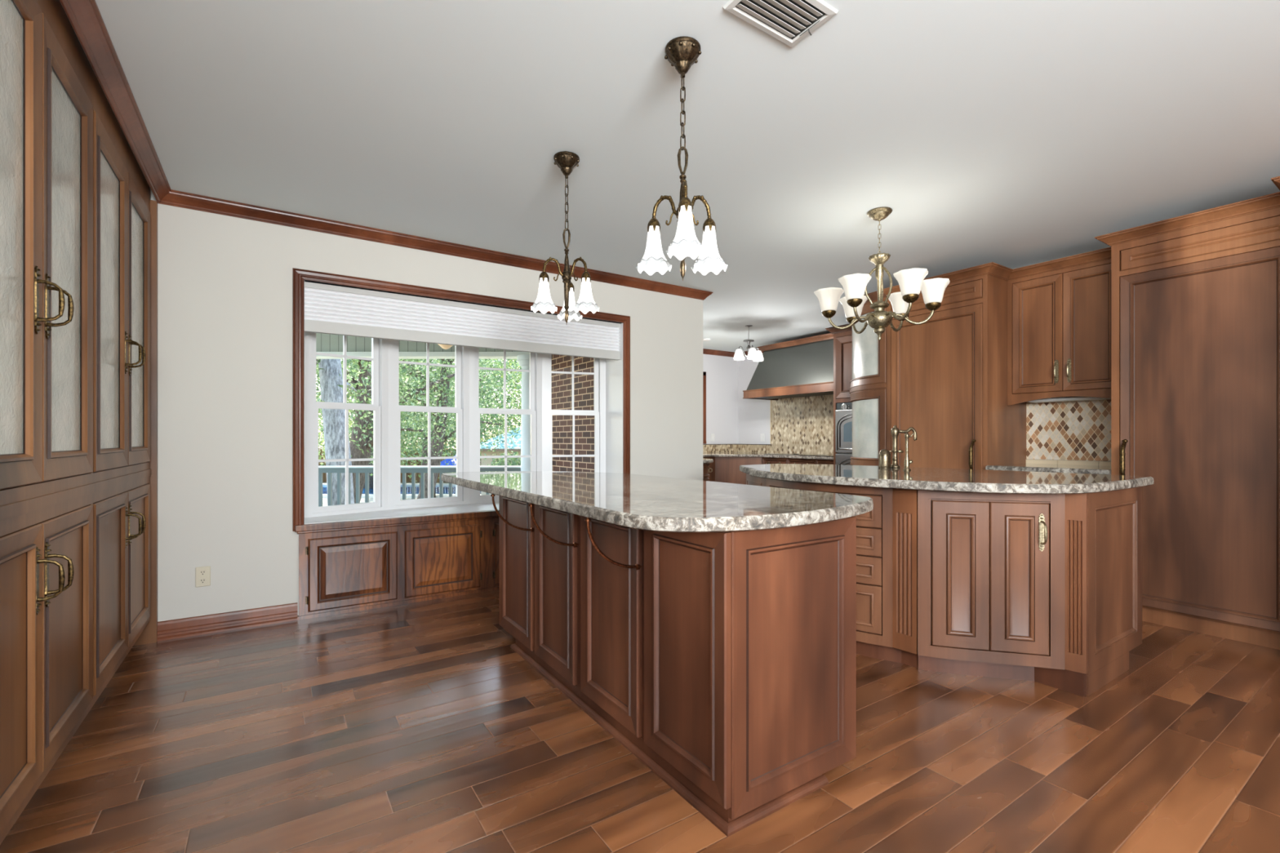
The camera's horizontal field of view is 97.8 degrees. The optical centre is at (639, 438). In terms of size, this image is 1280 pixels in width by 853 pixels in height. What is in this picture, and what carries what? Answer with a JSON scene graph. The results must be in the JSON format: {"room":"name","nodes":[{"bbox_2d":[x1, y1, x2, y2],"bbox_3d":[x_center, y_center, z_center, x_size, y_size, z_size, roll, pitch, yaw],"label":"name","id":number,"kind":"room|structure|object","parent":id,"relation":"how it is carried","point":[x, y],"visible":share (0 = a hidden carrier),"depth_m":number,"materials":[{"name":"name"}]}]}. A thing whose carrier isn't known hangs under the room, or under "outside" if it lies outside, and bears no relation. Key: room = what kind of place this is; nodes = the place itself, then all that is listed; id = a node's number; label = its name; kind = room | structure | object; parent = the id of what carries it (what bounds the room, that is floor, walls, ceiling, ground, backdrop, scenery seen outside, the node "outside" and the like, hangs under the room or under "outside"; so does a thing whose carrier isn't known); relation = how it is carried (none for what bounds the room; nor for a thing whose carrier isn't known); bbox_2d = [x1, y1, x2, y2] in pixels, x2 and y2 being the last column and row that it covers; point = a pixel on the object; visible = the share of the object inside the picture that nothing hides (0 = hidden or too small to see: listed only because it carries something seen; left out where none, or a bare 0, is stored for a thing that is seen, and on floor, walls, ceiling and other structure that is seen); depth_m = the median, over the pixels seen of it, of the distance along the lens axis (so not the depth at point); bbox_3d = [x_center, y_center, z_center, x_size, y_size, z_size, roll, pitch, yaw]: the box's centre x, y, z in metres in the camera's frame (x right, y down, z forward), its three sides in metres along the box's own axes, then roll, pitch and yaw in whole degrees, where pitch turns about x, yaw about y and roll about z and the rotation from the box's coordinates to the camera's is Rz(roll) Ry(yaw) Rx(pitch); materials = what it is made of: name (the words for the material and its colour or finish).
{"room":"kitchen","nodes":[
{"label":"kitchen","id":0,"kind":"room"},
{"bbox_2d":[322,455,448,483],"bbox_3d":[-20.896,2.440,45.224,105.000,0.200,81.500,0,0,-33],"label":"ground","id":1,"kind":"structure","parent":0,"point":[419,455],"depth_m":29.58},
{"bbox_2d":[322,497,417,506],"bbox_3d":[-10.000,2.333,18.950,16.000,0.015,5.900,0,0,0],"label":"pool deck","id":2,"kind":"object","parent":1,"relation":"on","point":[324,500],"depth_m":20.89,"materials":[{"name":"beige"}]},
{"bbox_2d":[318,359,521,497],"bbox_3d":[-8.004,-2.405,22.472,9.515,9.503,10.351,0,0,-9],"label":"tree","id":3,"kind":"object","parent":2,"relation":"on","point":[424,463],"visible":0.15,"depth_m":21.43,"materials":[{"name":"green plant"}]},
{"bbox_2d":[440,453,456,496],"bbox_3d":[-6.750,1.440,20.500,1.652,1.800,1.652,0,0,-11],"label":"patio umbrella","id":4,"kind":"object","parent":2,"relation":"on","point":[453,460],"visible":0.24,"depth_m":20.01,"materials":[{"name":"blue fabric"}]},
{"bbox_2d":[488,451,520,466],"bbox_3d":[-3.993,1.377,17.481,2.022,1.954,1.528,0,0,-33],"label":"shrub","id":5,"kind":"object","parent":2,"relation":"on","point":[500,463],"visible":0.1,"depth_m":17.25,"materials":[{"name":"green plant"}]},
{"bbox_2d":[315,359,430,506],"bbox_3d":[-4.976,-2.382,9.275,5.939,9.445,6.455,0,0,-33],"label":"tree","id":6,"kind":"object","parent":1,"relation":"on","point":[331,371],"visible":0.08,"depth_m":9.06,"materials":[{"name":"grey plant"}]},
{"bbox_2d":[318,448,480,482],"bbox_3d":[-10.482,1.435,30.035,17.035,1.810,0.070,0,0,0],"label":"fence","id":7,"kind":"object","parent":1,"relation":"on","point":[324,474],"visible":0.05,"depth_m":30.00,"materials":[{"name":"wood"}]},
{"bbox_2d":[315,359,484,488],"bbox_3d":[-12.935,-3.219,25.891,12.744,11.201,11.728,0,0,-33],"label":"tree","id":8,"kind":"object","parent":1,"relation":"on","point":[371,474],"visible":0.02,"depth_m":25.68,"materials":[{"name":"green plant"}]},
{"bbox_2d":[322,483,480,497],"bbox_3d":[-10.350,2.280,24.800,13.100,0.120,5.800,0,0,0],"label":"swimming pool","id":9,"kind":"object","parent":1,"relation":"on","point":[446,486],"visible":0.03,"depth_m":24.43,"materials":[{"name":"blue liquid"}]},
{"bbox_2d":[318,360,493,448],"bbox_3d":[-15.001,-4.654,36.329,16.505,14.062,14.425,0,0,-33],"label":"tree","id":10,"kind":"object","parent":1,"relation":"on","point":[322,433],"visible":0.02,"depth_m":33.80,"materials":[{"name":"green plant"}]},
{"bbox_2d":[315,359,521,503],"bbox_3d":[-6.689,-1.427,13.635,7.331,7.696,6.684,0,0,6],"label":"tree","id":11,"kind":"object","parent":1,"relation":"on","point":[363,451],"visible":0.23,"depth_m":13.29,"materials":[{"name":"green plant"}]},
{"bbox_2d":[315,359,521,498],"bbox_3d":[-6.081,-1.886,16.322,9.098,8.606,7.889,0,0,-33],"label":"tree","id":12,"kind":"object","parent":1,"relation":"on","point":[435,462],"visible":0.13,"depth_m":16.24,"materials":[{"name":"green plant"}]},
{"bbox_2d":[399,359,521,462],"bbox_3d":[-8.990,-4.013,32.747,14.791,12.797,13.577,0,0,-24],"label":"tree","id":13,"kind":"object","parent":1,"relation":"on","point":[512,390],"visible":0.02,"depth_m":30.69,"materials":[{"name":"green plant"}]},
{"bbox_2d":[480,423,515,464],"bbox_3d":[-6.060,0.816,25.956,3.368,3.075,2.536,0,0,-33],"label":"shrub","id":14,"kind":"object","parent":1,"relation":"on","point":[510,424],"visible":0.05,"depth_m":25.68,"materials":[{"name":"green plant"}]},
{"bbox_2d":[480,426,520,494],"bbox_3d":[-3.150,0.765,22.000,5.940,3.150,5.040,0,0,0],"label":"cottage","id":15,"kind":"object","parent":1,"relation":"on","point":[517,439],"visible":0.11,"depth_m":20.00,"materials":[{"name":"beige"}]},
{"bbox_2d":[484,359,521,434],"bbox_3d":[-2.360,-3.101,27.439,11.585,10.946,10.597,0,0,-33],"label":"tree","id":16,"kind":"object","parent":1,"relation":"on","point":[507,365],"visible":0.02,"depth_m":25.77,"materials":[{"name":"green plant"}]},
{"bbox_2d":[488,359,521,435],"bbox_3d":[-2.499,-4.779,35.976,16.284,14.317,14.942,0,0,-33],"label":"tree","id":17,"kind":"object","parent":1,"relation":"on","point":[515,419],"visible":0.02,"depth_m":32.90,"materials":[{"name":"green plant"}]},
{"bbox_2d":[150,189,702,622],"bbox_3d":[-1.423,-0.130,4.111,4.758,2.540,0.160,0,0,-33],"label":"wall","id":18,"kind":"structure","parent":0,"point":[224,282],"depth_m":3.40,"materials":[{"name":"grey paint"}]},
{"bbox_2d":[195,565,210,586],"bbox_3d":[-2.554,0.806,3.261,0.070,0.116,0.011,0,0,-33],"label":"wall outlet","id":19,"kind":"object","parent":18,"relation":"attached to","point":[202,574],"visible":1,"depth_m":3.26,"materials":[{"name":"beige plastic"}]},
{"bbox_2d":[200,577,206,583],"bbox_3d":[-2.553,0.830,3.259,0.030,0.032,0.004,0,0,-33],"label":"receptacle","id":20,"kind":"object","parent":19,"relation":"attached to","point":[202,580],"depth_m":3.26,"materials":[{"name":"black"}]},
{"bbox_2d":[200,569,206,575],"bbox_3d":[-2.553,0.782,3.259,0.030,0.032,0.004,0,0,-33],"label":"receptacle","id":21,"kind":"object","parent":19,"relation":"attached to","point":[202,572],"depth_m":3.26,"materials":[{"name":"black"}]},
{"bbox_2d":[156,602,297,641],"bbox_3d":[-2.439,1.087,3.330,0.673,0.105,0.022,0,0,-33],"label":"baseboard","id":22,"kind":"structure","parent":18,"relation":"attached to","point":[237,620],"depth_m":3.31,"materials":[{"name":"brown wood"}]},
{"bbox_2d":[304,332,388,517],"bbox_3d":[-2.133,-0.234,4.049,0.090,1.548,0.589,0,0,40],"label":"window","id":23,"kind":"structure","parent":18,"relation":"in","point":[380,347],"depth_m":4.05,"materials":[{"name":"white plastic"}]},
{"bbox_2d":[59,0,764,357],"bbox_3d":[-0.534,-1.365,5.484,2.407,0.070,8.512,0,0,27],"label":"trim","id":24,"kind":"structure","parent":18,"relation":"attached to","point":[85,17],"depth_m":3.26,"materials":[{"name":"brown wood"}]},
{"bbox_2d":[388,339,469,509],"bbox_3d":[-1.692,-0.234,4.467,0.643,1.548,0.090,0,0,-38],"label":"window","id":25,"kind":"structure","parent":18,"relation":"in","point":[461,366],"depth_m":4.45,"materials":[{"name":"white plastic"}]},
{"bbox_2d":[292,267,630,531],"bbox_3d":[-1.135,-0.245,4.193,2.506,1.651,0.031,0,0,-33],"label":"trim","id":26,"kind":"structure","parent":18,"relation":"attached to","point":[299,276],"depth_m":3.56,"materials":[{"name":"brown wood"}]},
{"bbox_2d":[304,281,620,359],"bbox_3d":[-1.176,-0.850,4.253,2.376,0.315,0.054,0,0,-33],"label":"pleated shade","id":27,"kind":"object","parent":18,"relation":"attached to","point":[331,309],"visible":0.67,"depth_m":4.08,"materials":[{"name":"grey fabric"}]},
{"bbox_2d":[304,280,622,524],"bbox_3d":[-1.306,-0.234,4.450,2.424,1.628,0.596,0,0,-33],"label":"trim","id":28,"kind":"structure","parent":18,"relation":"attached to","point":[614,368],"depth_m":4.87,"materials":[{"name":"white paint"}]},
{"bbox_2d":[469,346,542,503],"bbox_3d":[-1.162,-0.234,4.817,0.643,1.548,0.090,0,0,-29],"label":"window","id":29,"kind":"structure","parent":18,"relation":"in","point":[535,371],"depth_m":4.80,"materials":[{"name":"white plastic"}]},
{"bbox_2d":[542,353,605,472],"bbox_3d":[-0.605,-0.234,5.059,0.589,1.548,0.090,0,0,-17],"label":"window","id":30,"kind":"structure","parent":18,"relation":"in","point":[599,364],"depth_m":5.06,"materials":[{"name":"white plastic"}]},
{"bbox_2d":[551,354,594,471],"bbox_3d":[-0.621,0.340,6.508,0.100,4.000,2.956,0,0,-33],"label":"brick","id":31,"kind":"object","parent":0,"point":[561,383],"visible":0.14,"depth_m":6.72,"materials":[{"name":"brown brick"}]},
{"bbox_3d":[-4.160,1.370,6.037,8.715,0.140,5.139,0,0,-33],"label":"trim","id":32,"kind":"structure","parent":31,"relation":"attached to","visible":0},
{"bbox_2d":[516,354,530,471],"bbox_3d":[-1.455,0.107,7.350,0.320,2.385,0.320,0,0,-33],"label":"porch column","id":33,"kind":"structure","parent":32,"relation":"on","point":[523,360],"depth_m":7.25,"materials":[{"name":"white paint"}]},
{"bbox_2d":[318,466,520,506],"bbox_3d":[-3.390,0.782,7.450,3.620,0.835,0.140,0,0,0],"label":"porch railing","id":34,"kind":"object","parent":33,"relation":"attached to","point":[330,469],"visible":0.22,"depth_m":7.43,"materials":[{"name":"white paint"}]},
{"bbox_2d":[0,589,1279,852],"bbox_3d":[1.205,1.170,3.074,8.000,0.060,10.200,0,0,-33],"label":"floor","id":35,"kind":"structure","parent":0,"point":[419,726],"depth_m":1.99,"materials":[{"name":"brown wood"}]},
{"bbox_2d":[0,0,93,844],"bbox_3d":[-1.955,-0.128,1.480,0.630,2.535,1.145,0,0,-33],"label":"display cabinet","id":36,"kind":"object","parent":35,"relation":"on","point":[46,486],"visible":1,"depth_m":1.61,"materials":[{"name":"brown wood"}]},
{"bbox_2d":[92,68,157,706],"bbox_3d":[-2.615,-0.128,2.479,0.630,2.535,1.249,0,0,-33],"label":"display cabinet","id":37,"kind":"object","parent":35,"relation":"on","point":[125,472],"visible":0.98,"depth_m":2.52,"materials":[{"name":"brown wood"}]},
{"bbox_2d":[294,510,498,620],"bbox_3d":[-1.135,0.842,4.193,2.486,0.597,0.060,0,0,-33],"label":"base cabinet","id":38,"kind":"object","parent":35,"relation":"on","point":[346,566],"visible":0.56,"depth_m":3.81,"materials":[{"name":"brown wood"}]},
{"bbox_2d":[490,493,856,836],"bbox_3d":[-0.116,0.702,2.509,0.808,0.876,1.926,0,0,-33],"label":"kitchen island","id":39,"kind":"object","parent":35,"relation":"on","point":[724,663],"visible":0.92,"depth_m":1.85,"materials":[{"name":"brown wood"}]},
{"bbox_2d":[440,471,873,532],"bbox_3d":[-0.186,0.244,2.832,1.059,0.042,2.652,0,0,-33],"label":"island countertop","id":40,"kind":"structure","parent":39,"relation":"on","point":[636,501],"depth_m":2.09,"materials":[{"name":"stone"}]},
{"bbox_2d":[702,462,712,480],"bbox_3d":[0.423,0.701,6.240,0.666,0.878,0.755,0,0,-33],"label":"base cabinet","id":41,"kind":"object","parent":35,"relation":"on","point":[705,466],"visible":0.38,"depth_m":6.03,"materials":[{"name":"brown wood"}]},
{"bbox_2d":[702,458,713,463],"bbox_3d":[0.436,0.243,6.228,0.675,0.036,0.810,0,0,-33],"label":"countertop","id":42,"kind":"structure","parent":41,"relation":"on","point":[704,460],"depth_m":5.97,"materials":[{"name":"stone"}]},
{"bbox_2d":[702,457,762,484],"bbox_3d":[1.365,0.701,8.346,1.280,0.878,1.060,0,0,-33],"label":"base cabinet","id":43,"kind":"object","parent":35,"relation":"on","point":[725,469],"visible":0.06,"depth_m":8.06,"materials":[{"name":"brown wood"}]},
{"bbox_2d":[702,452,833,459],"bbox_3d":[1.092,0.243,7.287,2.917,0.036,2.536,0,0,-33],"label":"countertop","id":44,"kind":"structure","parent":43,"relation":"on","point":[728,454],"depth_m":7.95,"materials":[{"name":"stone"}]},
{"bbox_2d":[763,453,833,456],"bbox_3d":[2.317,0.216,7.548,0.490,0.016,1.280,0,0,-33],"label":"cooktop","id":45,"kind":"object","parent":44,"relation":"in","point":[809,455],"visible":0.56,"depth_m":7.48,"materials":[{"name":"black glass"}]},
{"bbox_2d":[762,457,833,464],"bbox_3d":[2.338,0.701,7.462,0.630,0.878,1.448,0,0,-33],"label":"base cabinet","id":46,"kind":"object","parent":35,"relation":"on","point":[766,460],"visible":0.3,"depth_m":7.43,"materials":[{"name":"brown wood"}]},
{"bbox_2d":[833,330,852,464],"bbox_3d":[2.819,-0.048,6.519,0.906,2.375,0.648,0,0,-33],"label":"tall cabinet","id":47,"kind":"object","parent":35,"relation":"on","point":[842,341],"visible":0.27,"depth_m":6.45,"materials":[{"name":"brown wood"}]},
{"bbox_2d":[825,323,852,334],"bbox_3d":[2.773,-1.262,6.527,0.956,0.070,0.714,0,0,-33],"label":"trim","id":48,"kind":"structure","parent":47,"relation":"on","point":[850,327],"depth_m":6.46,"materials":[{"name":"brown wood"}]},
{"bbox_2d":[835,402,852,465],"bbox_3d":[2.756,0.261,6.487,0.850,1.354,0.581,0,0,-33],"label":"double oven","id":49,"kind":"object","parent":47,"relation":"in","point":[843,412],"visible":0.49,"depth_m":6.42,"materials":[{"name":"grey metal"}]},
{"bbox_2d":[849,297,886,466],"bbox_3d":[2.586,-0.060,5.595,1.516,2.400,0.737,0,0,-33],"label":"tall cabinet","id":50,"kind":"object","parent":35,"relation":"on","point":[868,391],"visible":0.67,"depth_m":5.07,"materials":[{"name":"orange wood"}]},
{"bbox_2d":[863,290,886,303],"bbox_3d":[2.102,-1.266,5.338,0.240,0.063,0.966,0,0,7],"label":"trim","id":51,"kind":"structure","parent":50,"relation":"on","point":[873,295],"depth_m":4.96,"materials":[{"name":"brown wood"}]},
{"bbox_2d":[746,473,1142,697],"bbox_3d":[1.500,0.689,3.326,1.280,0.903,1.963,0,0,-33],"label":"kitchen island","id":52,"kind":"object","parent":35,"relation":"on","point":[1043,588],"visible":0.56,"depth_m":2.62,"materials":[{"name":"brown wood"}]},
{"bbox_2d":[739,463,1154,493],"bbox_3d":[1.493,0.216,3.368,1.395,0.042,2.127,0,0,-33],"label":"island countertop","id":53,"kind":"structure","parent":52,"relation":"on","point":[962,480],"depth_m":2.82,"materials":[{"name":"stone"}]},
{"bbox_2d":[878,425,916,468],"bbox_3d":[1.722,0.056,3.744,0.269,0.292,0.079,0,0,-15],"label":"kitchen faucet","id":54,"kind":"object","parent":53,"relation":"on","point":[884,455],"visible":0.98,"depth_m":3.73,"materials":[{"name":"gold metal"}]},
{"bbox_2d":[902,432,915,470],"bbox_3d":[1.664,0.079,3.445,0.073,0.233,0.043,0,0,20],"label":"tap","id":55,"kind":"object","parent":53,"relation":"on","point":[907,462],"visible":1,"depth_m":3.44,"materials":[{"name":"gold metal"}]},
{"bbox_2d":[886,274,1026,469],"bbox_3d":[2.626,-0.048,4.691,0.724,2.375,0.820,0,0,-33],"label":"pantry cabinet","id":56,"kind":"object","parent":35,"relation":"on","point":[947,373],"visible":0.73,"depth_m":4.41,"materials":[{"name":"brown wood"}]},
{"bbox_2d":[883,176,1279,295],"bbox_3d":[3.124,-1.266,3.433,0.559,0.063,3.540,0,0,-27],"label":"trim","id":57,"kind":"structure","parent":56,"relation":"attached to","point":[1272,201],"depth_m":3.49,"materials":[{"name":"orange wood"}]},
{"bbox_2d":[1111,207,1279,649],"bbox_3d":[3.479,-0.048,3.401,0.724,2.375,0.794,0,0,-33],"label":"tall cabinet","id":58,"kind":"object","parent":35,"relation":"on","point":[1195,311],"visible":0.84,"depth_m":3.22,"materials":[{"name":"orange wood"}]},
{"bbox_3d":[3.081,0.688,4.057,0.664,0.904,0.738,0,0,-33],"label":"base cabinet","id":59,"kind":"object","parent":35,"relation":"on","visible":0},
{"bbox_2d":[985,462,1111,475],"bbox_3d":[3.071,0.217,4.051,0.687,0.036,0.738,0,0,-33],"label":"countertop","id":60,"kind":"structure","parent":59,"relation":"on","point":[1050,468],"depth_m":3.90,"materials":[{"name":"stone"}]},
{"bbox_2d":[59,0,1279,352],"bbox_3d":[1.205,-1.430,3.074,8.000,0.060,10.200,0,0,-33],"label":"ceiling","id":61,"kind":"structure","parent":0,"point":[1011,134],"depth_m":2.50,"materials":[{"name":"white paint"}]},
{"bbox_2d":[530,151,599,324],"bbox_3d":[-0.385,-0.988,2.756,0.315,0.825,0.336,0,0,-33],"label":"pendant light","id":62,"kind":"object","parent":61,"relation":"hanging from","point":[566,161],"visible":1,"depth_m":2.75,"materials":[{"name":"white glass"}]},
{"bbox_2d":[635,35,727,280],"bbox_3d":[0.173,-0.988,2.016,0.315,0.825,0.336,0,0,-33],"label":"pendant light","id":63,"kind":"object","parent":61,"relation":"hanging from","point":[682,52],"visible":1,"depth_m":2.00,"materials":[{"name":"white glass"}]},
{"bbox_2d":[733,324,763,361],"bbox_3d":[1.345,-1.185,6.906,0.307,0.430,0.350,0,0,30],"label":"ceiling light","id":64,"kind":"object","parent":61,"relation":"hanging from","point":[756,355],"visible":1,"depth_m":6.84,"materials":[{"name":"white glass"}]},
{"bbox_2d":[723,0,838,47],"bbox_3d":[0.459,-1.385,1.818,0.326,0.030,0.197,0,0,-33],"label":"ceiling vent","id":65,"kind":"object","parent":61,"relation":"in","point":[788,21],"visible":1,"depth_m":1.83,"materials":[{"name":"silver metal"}]},
{"bbox_2d":[813,206,950,340],"bbox_3d":[1.476,-1.002,3.438,0.759,0.795,0.714,0,0,-33],"label":"chandelier","id":66,"kind":"object","parent":61,"relation":"hanging from","point":[911,282],"visible":1,"depth_m":3.38,"materials":[{"name":"white glass"}]},
{"bbox_2d":[702,354,737,453],"bbox_3d":[0.408,-0.130,8.468,3.102,2.540,0.160,0,0,-33],"label":"wall","id":67,"kind":"structure","parent":0,"point":[722,371],"depth_m":8.96,"materials":[{"name":"white paint"}]},
{"bbox_2d":[315,333,520,351],"bbox_3d":[-3.175,-1.403,7.475,6.650,0.515,0.150,0,0,0],"label":"header","id":68,"kind":"object","parent":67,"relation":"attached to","point":[324,342],"visible":0.02,"depth_m":7.40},
{"bbox_2d":[315,351,528,359],"bbox_3d":[-3.175,-1.115,7.470,6.650,0.060,0.240,0,0,0],"label":"trim board","id":69,"kind":"object","parent":68,"relation":"attached to","point":[402,355],"visible":0.21,"depth_m":7.35,"materials":[{"name":"white wood"}]},
{"bbox_2d":[437,343,453,349],"bbox_3d":[-1.950,-1.278,5.600,0.190,0.765,0.190,0,0,-33],"label":"lamp","id":70,"kind":"object","parent":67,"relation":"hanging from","point":[443,346],"visible":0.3,"depth_m":5.57,"materials":[{"name":"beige glass"}]},
{"bbox_2d":[702,371,706,444],"bbox_3d":[0.531,-0.485,8.438,1.210,1.130,0.025,0,0,-33],"label":"trim","id":71,"kind":"structure","parent":67,"relation":"attached to","point":[704,372],"depth_m":8.74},
{"bbox_2d":[711,433,714,441],"bbox_3d":[1.156,-0.020,8.859,0.073,0.120,0.012,0,0,-33],"label":"switch plate","id":72,"kind":"object","parent":67,"relation":"attached to","point":[712,434],"visible":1,"depth_m":8.85,"materials":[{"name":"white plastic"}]},
{"bbox_2d":[702,444,737,453],"bbox_3d":[0.390,0.155,8.350,2.918,0.137,0.015,0,0,-33],"label":"tile strip","id":73,"kind":"object","parent":67,"relation":"attached to","point":[707,448],"visible":0.29,"depth_m":8.93,"materials":[{"name":"tile"}]},
{"bbox_2d":[737,356,831,453],"bbox_3d":[2.616,-0.130,7.794,0.160,2.540,3.720,0,0,-33],"label":"wall","id":74,"kind":"structure","parent":0,"point":[753,415],"depth_m":8.95,"materials":[{"name":"white paint"}]},
{"bbox_2d":[760,433,764,441],"bbox_3d":[1.911,-0.020,8.706,0.012,0.120,0.080,0,0,-33],"label":"switch plate","id":75,"kind":"object","parent":74,"relation":"attached to","point":[762,435],"visible":1,"depth_m":8.69,"materials":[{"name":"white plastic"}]},
{"bbox_2d":[737,394,833,454],"bbox_3d":[2.310,-0.189,8.094,0.019,0.826,2.538,0,0,-33],"label":"tile backsplash","id":76,"kind":"structure","parent":74,"relation":"attached to","point":[802,424],"depth_m":8.07,"materials":[{"name":"tile"}]},
{"bbox_2d":[742,333,833,400],"bbox_3d":[2.229,-0.946,7.592,0.707,0.732,1.626,0,0,-33],"label":"range hood","id":77,"kind":"object","parent":74,"relation":"attached to","point":[804,366],"visible":0.8,"depth_m":7.38,"materials":[{"name":"grey metal"}]},
{"bbox_2d":[754,391,833,399],"bbox_3d":[2.245,-0.604,7.603,0.669,0.032,1.550,0,0,-33],"label":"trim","id":78,"kind":"structure","parent":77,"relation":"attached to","point":[757,395],"depth_m":7.60,"materials":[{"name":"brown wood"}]},
{"bbox_2d":[1026,458,1094,461],"bbox_3d":[4.300,-0.130,2.961,0.160,2.540,6.200,0,0,-33],"label":"wall","id":79,"kind":"structure","parent":0,"point":[1027,459],"depth_m":4.35,"materials":[{"name":"beige tile"}]},
{"bbox_2d":[1007,258,1111,405],"bbox_3d":[3.199,-0.748,4.135,0.380,0.975,0.738,0,0,-33],"label":"upper cabinet","id":80,"kind":"object","parent":79,"relation":"attached to","point":[1059,322],"visible":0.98,"depth_m":4.06,"materials":[{"name":"orange wood"}]},
{"bbox_2d":[1028,396,1111,403],"bbox_3d":[3.251,-0.295,4.132,0.120,0.027,0.630,0,0,-33],"label":"light","id":81,"kind":"object","parent":80,"relation":"attached to","point":[1068,398],"visible":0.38,"depth_m":4.15,"materials":[{"name":"grey plastic"}]},
{"bbox_2d":[1034,398,1111,403],"bbox_3d":[3.251,-0.284,4.132,0.080,0.004,0.590,0,0,-33],"label":"diffuser","id":82,"kind":"object","parent":81,"relation":"attached to","point":[1046,400],"depth_m":4.18,"materials":[{"name":"beige plastic"}]},
{"bbox_2d":[1026,399,1111,466],"bbox_3d":[3.349,-0.055,4.234,0.021,0.508,0.738,0,0,-33],"label":"tile backsplash","id":83,"kind":"structure","parent":79,"relation":"attached to","point":[1074,432],"depth_m":4.30,"materials":[{"name":"tile"}]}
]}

